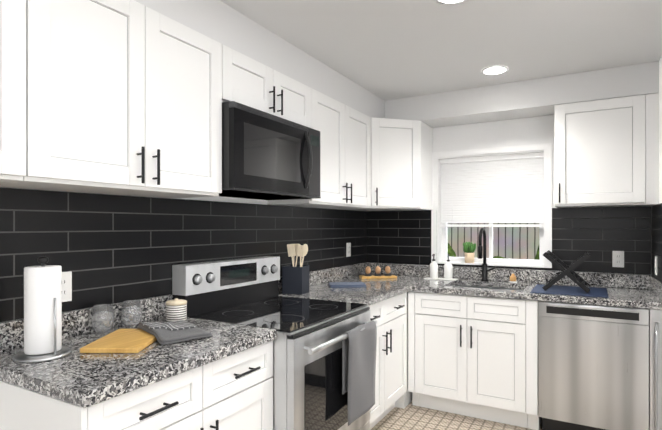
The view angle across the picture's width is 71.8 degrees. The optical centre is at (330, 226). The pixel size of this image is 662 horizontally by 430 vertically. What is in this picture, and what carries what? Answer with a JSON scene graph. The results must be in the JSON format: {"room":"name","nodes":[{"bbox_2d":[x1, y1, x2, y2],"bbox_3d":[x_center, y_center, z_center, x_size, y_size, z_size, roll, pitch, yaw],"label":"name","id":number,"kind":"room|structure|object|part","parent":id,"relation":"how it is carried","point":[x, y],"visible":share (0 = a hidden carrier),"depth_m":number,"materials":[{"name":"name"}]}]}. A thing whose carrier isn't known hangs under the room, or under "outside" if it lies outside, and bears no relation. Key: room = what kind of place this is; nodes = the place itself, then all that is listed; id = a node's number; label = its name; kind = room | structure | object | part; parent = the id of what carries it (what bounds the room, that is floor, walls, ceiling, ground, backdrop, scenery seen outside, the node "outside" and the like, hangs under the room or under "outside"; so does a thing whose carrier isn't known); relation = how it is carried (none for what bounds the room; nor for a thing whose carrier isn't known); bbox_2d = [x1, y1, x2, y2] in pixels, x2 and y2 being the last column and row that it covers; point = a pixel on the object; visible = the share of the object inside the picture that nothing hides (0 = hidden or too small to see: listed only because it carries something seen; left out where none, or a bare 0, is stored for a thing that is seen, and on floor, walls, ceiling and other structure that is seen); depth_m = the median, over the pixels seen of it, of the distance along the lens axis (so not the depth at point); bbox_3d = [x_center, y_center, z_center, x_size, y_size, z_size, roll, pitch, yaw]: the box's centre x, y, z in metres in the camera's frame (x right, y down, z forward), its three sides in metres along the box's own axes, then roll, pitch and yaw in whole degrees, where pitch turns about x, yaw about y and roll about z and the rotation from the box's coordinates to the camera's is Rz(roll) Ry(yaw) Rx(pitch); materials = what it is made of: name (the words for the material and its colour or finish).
{"room":"kitchen","nodes":[
{"label":"kitchen","id":0,"kind":"room"},
{"bbox_2d":[0,187,360,322],"bbox_3d":[-1.337,0.158,1.446,0.150,2.390,6.780,0,0,30],"label":"wall","id":1,"kind":"structure","parent":0,"point":[236,200],"depth_m":2.59,"materials":[{"name":"white paint"}]},
{"bbox_2d":[0,0,25,182],"bbox_3d":[-1.148,-0.486,1.242,0.374,0.699,0.451,0,0,30],"label":"upper cabinet","id":2,"kind":"object","parent":1,"relation":"attached to","point":[12,90],"visible":1,"depth_m":1.33,"materials":[{"name":"white wood"}]},
{"bbox_2d":[0,0,221,197],"bbox_3d":[-0.832,-0.486,1.801,0.374,0.699,0.830,0,0,30],"label":"upper cabinet","id":3,"kind":"object","parent":1,"relation":"attached to","point":[123,97],"visible":1,"depth_m":1.65,"materials":[{"name":"white wood"}]},
{"bbox_2d":[0,187,366,321],"bbox_3d":[-0.565,0.150,2.646,0.008,0.572,3.628,0,0,30],"label":"tile backsplash","id":4,"kind":"structure","parent":1,"relation":"attached to","point":[108,249],"depth_m":2.08,"materials":[{"name":"black tile"}]},
{"bbox_2d":[62,271,71,301],"bbox_3d":[-1.045,0.238,1.781,0.008,0.116,0.070,0,0,30],"label":"electrical outlet","id":5,"kind":"object","parent":4,"relation":"attached to","point":[66,286],"visible":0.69,"depth_m":1.79,"materials":[{"name":"white plastic"}]},
{"bbox_2d":[346,243,350,256],"bbox_3d":[0.150,0.202,3.891,0.008,0.116,0.070,0,0,30],"label":"electrical outlet","id":6,"kind":"object","parent":4,"relation":"attached to","point":[348,249],"visible":1,"depth_m":3.88,"materials":[{"name":"white plastic"}]},
{"bbox_2d":[222,44,311,127],"bbox_3d":[-0.436,-0.703,2.499,0.374,0.265,0.770,0,0,30],"label":"upper cabinet","id":7,"kind":"object","parent":1,"relation":"attached to","point":[249,82],"visible":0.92,"depth_m":2.36,"materials":[{"name":"white wood"}]},
{"bbox_2d":[219,101,320,199],"bbox_3d":[-0.401,-0.366,2.479,0.437,0.402,0.764,0,0,30],"label":"over-the-range microwave","id":8,"kind":"object","parent":7,"relation":"attached to","point":[266,156],"visible":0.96,"depth_m":2.29,"materials":[{"name":"black plastic"}]},
{"bbox_2d":[267,89,370,208],"bbox_3d":[-0.034,-0.487,3.209,0.374,0.699,0.858,0,0,30],"label":"upper cabinet","id":9,"kind":"object","parent":1,"relation":"attached to","point":[345,155],"visible":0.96,"depth_m":3.09,"materials":[{"name":"white wood"}]},
{"bbox_2d":[359,266,396,278],"bbox_3d":[0.395,0.386,3.844,0.300,0.099,0.110,0,0,-8],"label":"board","id":10,"kind":"object","parent":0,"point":[387,274],"visible":1,"depth_m":3.82,"materials":[{"name":"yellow wood"}]},
{"bbox_2d":[220,0,661,100],"bbox_3d":[0.555,-1.087,0.374,4.500,0.100,6.780,0,0,30],"label":"ceiling","id":11,"kind":"structure","parent":0,"point":[385,50],"depth_m":2.52,"materials":[{"name":"white paint"}]},
{"bbox_2d":[134,0,658,127],"bbox_3d":[0.366,-0.938,2.089,2.178,0.197,3.679,0,0,30],"label":"soffit","id":12,"kind":"object","parent":11,"relation":"attached to","point":[219,21],"depth_m":3.05,"materials":[{"name":"white paint"}]},
{"bbox_2d":[435,0,465,4],"bbox_3d":[0.548,-1.034,2.045,0.176,0.006,0.176,0,0,30],"label":"recessed light","id":13,"kind":"object","parent":11,"relation":"in","point":[448,2],"visible":1,"depth_m":2.10,"materials":[{"name":"white plastic"}]},
{"bbox_2d":[481,65,508,74],"bbox_3d":[1.087,-1.034,3.038,0.176,0.006,0.176,0,0,30],"label":"recessed light","id":14,"kind":"object","parent":11,"relation":"in","point":[495,70],"visible":0.96,"depth_m":3.03,"materials":[{"name":"white plastic"}]},
{"bbox_2d":[371,401,541,429],"bbox_3d":[0.555,1.403,0.375,4.500,0.100,6.780,0,0,30],"label":"floor","id":15,"kind":"structure","parent":0,"point":[409,416],"depth_m":3.15,"materials":[{"name":"beige tile"}]},
{"bbox_2d":[0,381,86,429],"bbox_3d":[-0.929,0.916,1.371,0.629,0.872,0.016,0,0,30],"label":"panel","id":16,"kind":"object","parent":15,"relation":"on","point":[21,408],"visible":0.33,"depth_m":1.32,"materials":[{"name":"white wood"}]},
{"bbox_2d":[87,366,203,429],"bbox_3d":[-0.805,0.916,1.553,0.662,0.872,0.419,0,0,30],"label":"base cabinet","id":17,"kind":"object","parent":15,"relation":"on","point":[173,402],"visible":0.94,"depth_m":1.42,"materials":[{"name":"white wood"}]},
{"bbox_2d":[200,340,272,429],"bbox_3d":[-0.601,0.916,1.913,0.662,0.872,0.406,0,0,30],"label":"base cabinet","id":18,"kind":"object","parent":15,"relation":"on","point":[237,391],"visible":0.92,"depth_m":1.76,"materials":[{"name":"white wood"}]},
{"bbox_2d":[0,295,276,407],"bbox_3d":[-0.718,0.408,1.726,0.648,0.139,0.847,0,0,30],"label":"countertop","id":19,"kind":"structure","parent":18,"relation":"on","point":[78,378],"depth_m":1.52,"materials":[{"name":"stone"}]},
{"bbox_2d":[12,256,71,362],"bbox_3d":[-0.972,0.270,1.544,0.170,0.334,0.170,0,0,30],"label":"paper towel holder","id":20,"kind":"object","parent":19,"relation":"on","point":[43,312],"visible":1,"depth_m":1.50,"materials":[{"name":"paper"}]},
{"bbox_2d":[91,304,113,333],"bbox_3d":[-0.931,0.381,1.866,0.084,0.112,0.084,0,0,30],"label":"wine glass","id":21,"kind":"object","parent":19,"relation":"on","point":[102,319],"visible":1,"depth_m":1.84,"materials":[{"name":"clear glass"}]},
{"bbox_2d":[121,300,141,327],"bbox_3d":[-0.860,0.381,1.975,0.084,0.112,0.084,0,0,30],"label":"glass jar","id":22,"kind":"object","parent":19,"relation":"on","point":[131,314],"visible":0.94,"depth_m":1.94,"materials":[{"name":"clear glass"}]},
{"bbox_2d":[80,320,212,352],"bbox_3d":[-0.702,0.415,1.762,0.386,0.044,0.492,0,0,30],"label":"cutting board","id":23,"kind":"object","parent":19,"relation":"on","point":[141,336],"visible":1,"depth_m":1.73,"materials":[{"name":"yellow wood"}]},
{"bbox_2d":[166,298,186,321],"bbox_3d":[-0.718,0.386,2.124,0.094,0.101,0.094,0,0,30],"label":"striped canister","id":24,"kind":"object","parent":19,"relation":"on","point":[176,309],"visible":0.94,"depth_m":2.09,"materials":[{"name":"white ceramic"}]},
{"bbox_2d":[172,256,376,429],"bbox_3d":[-0.246,0.772,2.392,0.793,1.159,0.772,0,0,30],"label":"range","id":25,"kind":"object","parent":15,"relation":"on","point":[324,363],"visible":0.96,"depth_m":2.24,"materials":[{"name":"metal"}]},
{"bbox_2d":[342,320,376,425],"bbox_3d":[0.149,0.733,2.332,0.047,0.449,0.315,0,0,30],"label":"towel","id":26,"kind":"object","parent":25,"relation":"hanging from","point":[359,344],"depth_m":2.29,"materials":[{"name":"grey fabric"}]},
{"bbox_2d":[369,292,406,429],"bbox_3d":[0.094,0.915,3.139,0.662,0.872,0.860,0,0,30],"label":"base cabinet","id":27,"kind":"object","parent":15,"relation":"on","point":[389,315],"visible":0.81,"depth_m":3.09,"materials":[{"name":"white wood"}]},
{"bbox_2d":[278,267,411,304],"bbox_3d":[0.080,0.407,3.133,0.651,0.139,0.837,0,0,30],"label":"countertop","id":28,"kind":"structure","parent":27,"relation":"on","point":[377,290],"depth_m":3.31,"materials":[{"name":"stone"}]},
{"bbox_2d":[282,244,308,294],"bbox_3d":[-0.226,0.275,3.004,0.143,0.322,0.152,0,0,18],"label":"utensil crock","id":29,"kind":"object","parent":28,"relation":"on","point":[295,278],"visible":1,"depth_m":2.95,"materials":[{"name":"grey ceramic"}]},
{"bbox_2d":[328,282,366,287],"bbox_3d":[0.116,0.425,3.312,0.260,0.021,0.170,0,0,-5],"label":"towel","id":30,"kind":"object","parent":28,"relation":"on","point":[346,284],"visible":1,"depth_m":3.25,"materials":[{"name":"fabric"}]},
{"bbox_2d":[343,266,661,309],"bbox_3d":[1.112,0.407,3.406,2.176,0.139,0.653,0,0,30],"label":"countertop","id":31,"kind":"structure","parent":27,"relation":"on","point":[624,290],"depth_m":3.25,"materials":[{"name":"stone"}]},
{"bbox_2d":[446,285,521,323],"bbox_3d":[1.148,0.583,3.389,0.564,0.208,0.394,0,0,30],"label":"sink basin","id":32,"kind":"object","parent":31,"relation":"in","point":[488,288],"depth_m":3.52,"materials":[{"name":"metal"}]},
{"bbox_2d":[478,227,495,280],"bbox_3d":[1.205,0.223,3.542,0.118,0.426,0.218,0,0,30],"label":"faucet","id":33,"kind":"object","parent":31,"relation":"on","point":[481,253],"visible":1,"depth_m":3.60,"materials":[{"name":"black metal"}]},
{"bbox_2d":[509,274,516,282],"bbox_3d":[1.403,0.401,3.524,0.064,0.069,0.064,0,0,30],"label":"dish brush","id":34,"kind":"object","parent":31,"relation":"on","point":[512,278],"visible":0.96,"depth_m":3.51,"materials":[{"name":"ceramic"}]},
{"bbox_2d":[530,250,608,297],"bbox_3d":[1.604,0.304,3.079,0.440,0.264,0.460,0,0,30],"label":"drying mat","id":35,"kind":"object","parent":31,"relation":"on","point":[583,289],"visible":0.98,"depth_m":3.00,"materials":[{"name":"blue"}]},
{"bbox_2d":[395,291,418,408],"bbox_3d":[0.468,0.915,3.784,0.681,0.872,0.627,0,0,30],"label":"filler panel","id":36,"kind":"object","parent":15,"relation":"on","point":[403,401],"depth_m":3.36,"materials":[{"name":"white wood"}]},
{"bbox_2d":[348,263,429,266],"bbox_3d":[0.449,0.407,3.784,0.651,0.139,0.360,0,0,30],"label":"backsplash","id":37,"kind":"structure","parent":36,"relation":"on","point":[362,264],"depth_m":4.07,"materials":[{"name":"stone"}]},
{"bbox_3d":[0.742,0.915,3.628,0.049,0.872,0.625,0,0,30],"label":"back base cabinet filler","id":38,"kind":"part","parent":36,"relation":"part of","materials":[{"name":"white wood"}]},
{"bbox_2d":[415,286,541,429],"bbox_3d":[1.114,0.915,3.396,0.822,0.872,0.662,0,0,30],"label":"base cabinet","id":39,"kind":"object","parent":15,"relation":"on","point":[472,366],"depth_m":3.13,"materials":[{"name":"white wood"}]},
{"bbox_3d":[1.451,0.915,3.226,0.068,0.872,0.625,0,0,30],"label":"back base cabinet filler","id":40,"kind":"part","parent":39,"relation":"part of","materials":[{"name":"white wood"}]},
{"bbox_2d":[538,301,648,429],"bbox_3d":[1.728,0.916,3.043,0.590,0.870,0.640,0,0,30],"label":"dishwasher","id":41,"kind":"object","parent":15,"relation":"on","point":[593,367],"visible":0.96,"depth_m":2.78,"materials":[{"name":"grey metal"}]},
{"bbox_2d":[649,309,661,429],"bbox_3d":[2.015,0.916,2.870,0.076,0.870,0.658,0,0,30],"label":"refrigerator","id":42,"kind":"object","parent":15,"relation":"on","point":[655,369],"visible":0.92,"depth_m":2.62,"materials":[{"name":"metal"}]},
{"bbox_2d":[366,115,651,274],"bbox_3d":[1.376,0.157,3.720,2.330,2.390,0.150,0,0,30],"label":"wall","id":43,"kind":"structure","parent":0,"point":[522,131],"depth_m":3.65,"materials":[{"name":"white paint"}]},
{"bbox_2d":[341,117,432,210],"bbox_3d":[0.443,-0.487,3.791,0.631,0.699,0.639,0,0,30],"label":"upper cabinet","id":44,"kind":"object","parent":43,"relation":"attached to","point":[401,163],"visible":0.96,"depth_m":3.58,"materials":[{"name":"white wood"}]},
{"bbox_2d":[437,261,544,267],"bbox_3d":[1.303,0.312,3.754,0.840,0.012,0.160,0,0,30],"label":"window sill","id":45,"kind":"structure","parent":43,"relation":"attached to","point":[502,264],"depth_m":3.65,"materials":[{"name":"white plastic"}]},
{"bbox_2d":[463,242,475,262],"bbox_3d":[1.150,0.216,3.798,0.109,0.179,0.082,0,0,30],"label":"plant pot","id":46,"kind":"object","parent":45,"relation":"on","point":[469,248],"visible":1,"depth_m":3.77,"materials":[{"name":"beige"}]},
{"bbox_2d":[431,143,551,267],"bbox_3d":[1.303,-0.155,3.753,0.930,0.946,0.162,0,0,30],"label":"window","id":47,"kind":"structure","parent":43,"relation":"in","point":[515,245],"depth_m":3.75,"materials":[{"name":"white plastic"}]},
{"bbox_2d":[440,152,543,226],"bbox_3d":[1.300,-0.282,3.747,0.812,0.577,0.050,0,0,30],"label":"window blinds","id":48,"kind":"object","parent":47,"relation":"attached to","point":[499,189],"visible":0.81,"depth_m":3.72,"materials":[{"name":"white"}]},
{"bbox_2d":[367,206,650,274],"bbox_3d":[1.270,0.100,3.686,2.158,0.472,0.008,0,0,30],"label":"tile backsplash","id":49,"kind":"structure","parent":43,"relation":"attached to","point":[599,234],"depth_m":3.38,"materials":[{"name":"black tile"}]},
{"bbox_2d":[612,251,623,266],"bbox_3d":[2.036,0.234,3.243,0.070,0.116,0.008,0,0,30],"label":"electrical outlet","id":50,"kind":"object","parent":49,"relation":"attached to","point":[617,258],"visible":1,"depth_m":3.24,"materials":[{"name":"white plastic"}]},
{"bbox_2d":[554,95,644,207],"bbox_3d":[1.838,-0.487,3.153,0.521,0.699,0.374,0,0,30],"label":"upper cabinet","id":51,"kind":"object","parent":43,"relation":"attached to","point":[599,153],"visible":1,"depth_m":3.02,"materials":[{"name":"white wood"}]},
{"bbox_2d":[659,56,661,203],"bbox_3d":[1.873,0.157,2.386,0.150,2.390,1.680,0,0,30],"label":"wall","id":52,"kind":"structure","parent":0,"point":[660,131],"depth_m":2.83,"materials":[{"name":"white paint"}]},
{"bbox_2d":[643,93,658,205],"bbox_3d":[2.110,-0.486,3.031,0.069,0.699,0.317,0,0,30],"label":"filler panel","id":53,"kind":"object","parent":52,"relation":"attached to","point":[651,149],"visible":0.71,"depth_m":2.90,"materials":[{"name":"white wood"}]},
{"bbox_2d":[652,203,661,282],"bbox_3d":[1.812,0.101,2.443,0.008,0.472,1.619,0,0,30],"label":"tile backsplash","id":54,"kind":"structure","parent":52,"relation":"attached to","point":[657,231],"depth_m":2.88,"materials":[{"name":"black tile"}]},
{"bbox_2d":[655,256,656,274],"bbox_3d":[2.071,0.252,2.917,0.008,0.116,0.070,0,0,30],"label":"electrical outlet","id":55,"kind":"object","parent":54,"relation":"attached to","point":[655,265],"visible":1,"depth_m":2.90,"materials":[{"name":"white plastic"}]}
]}

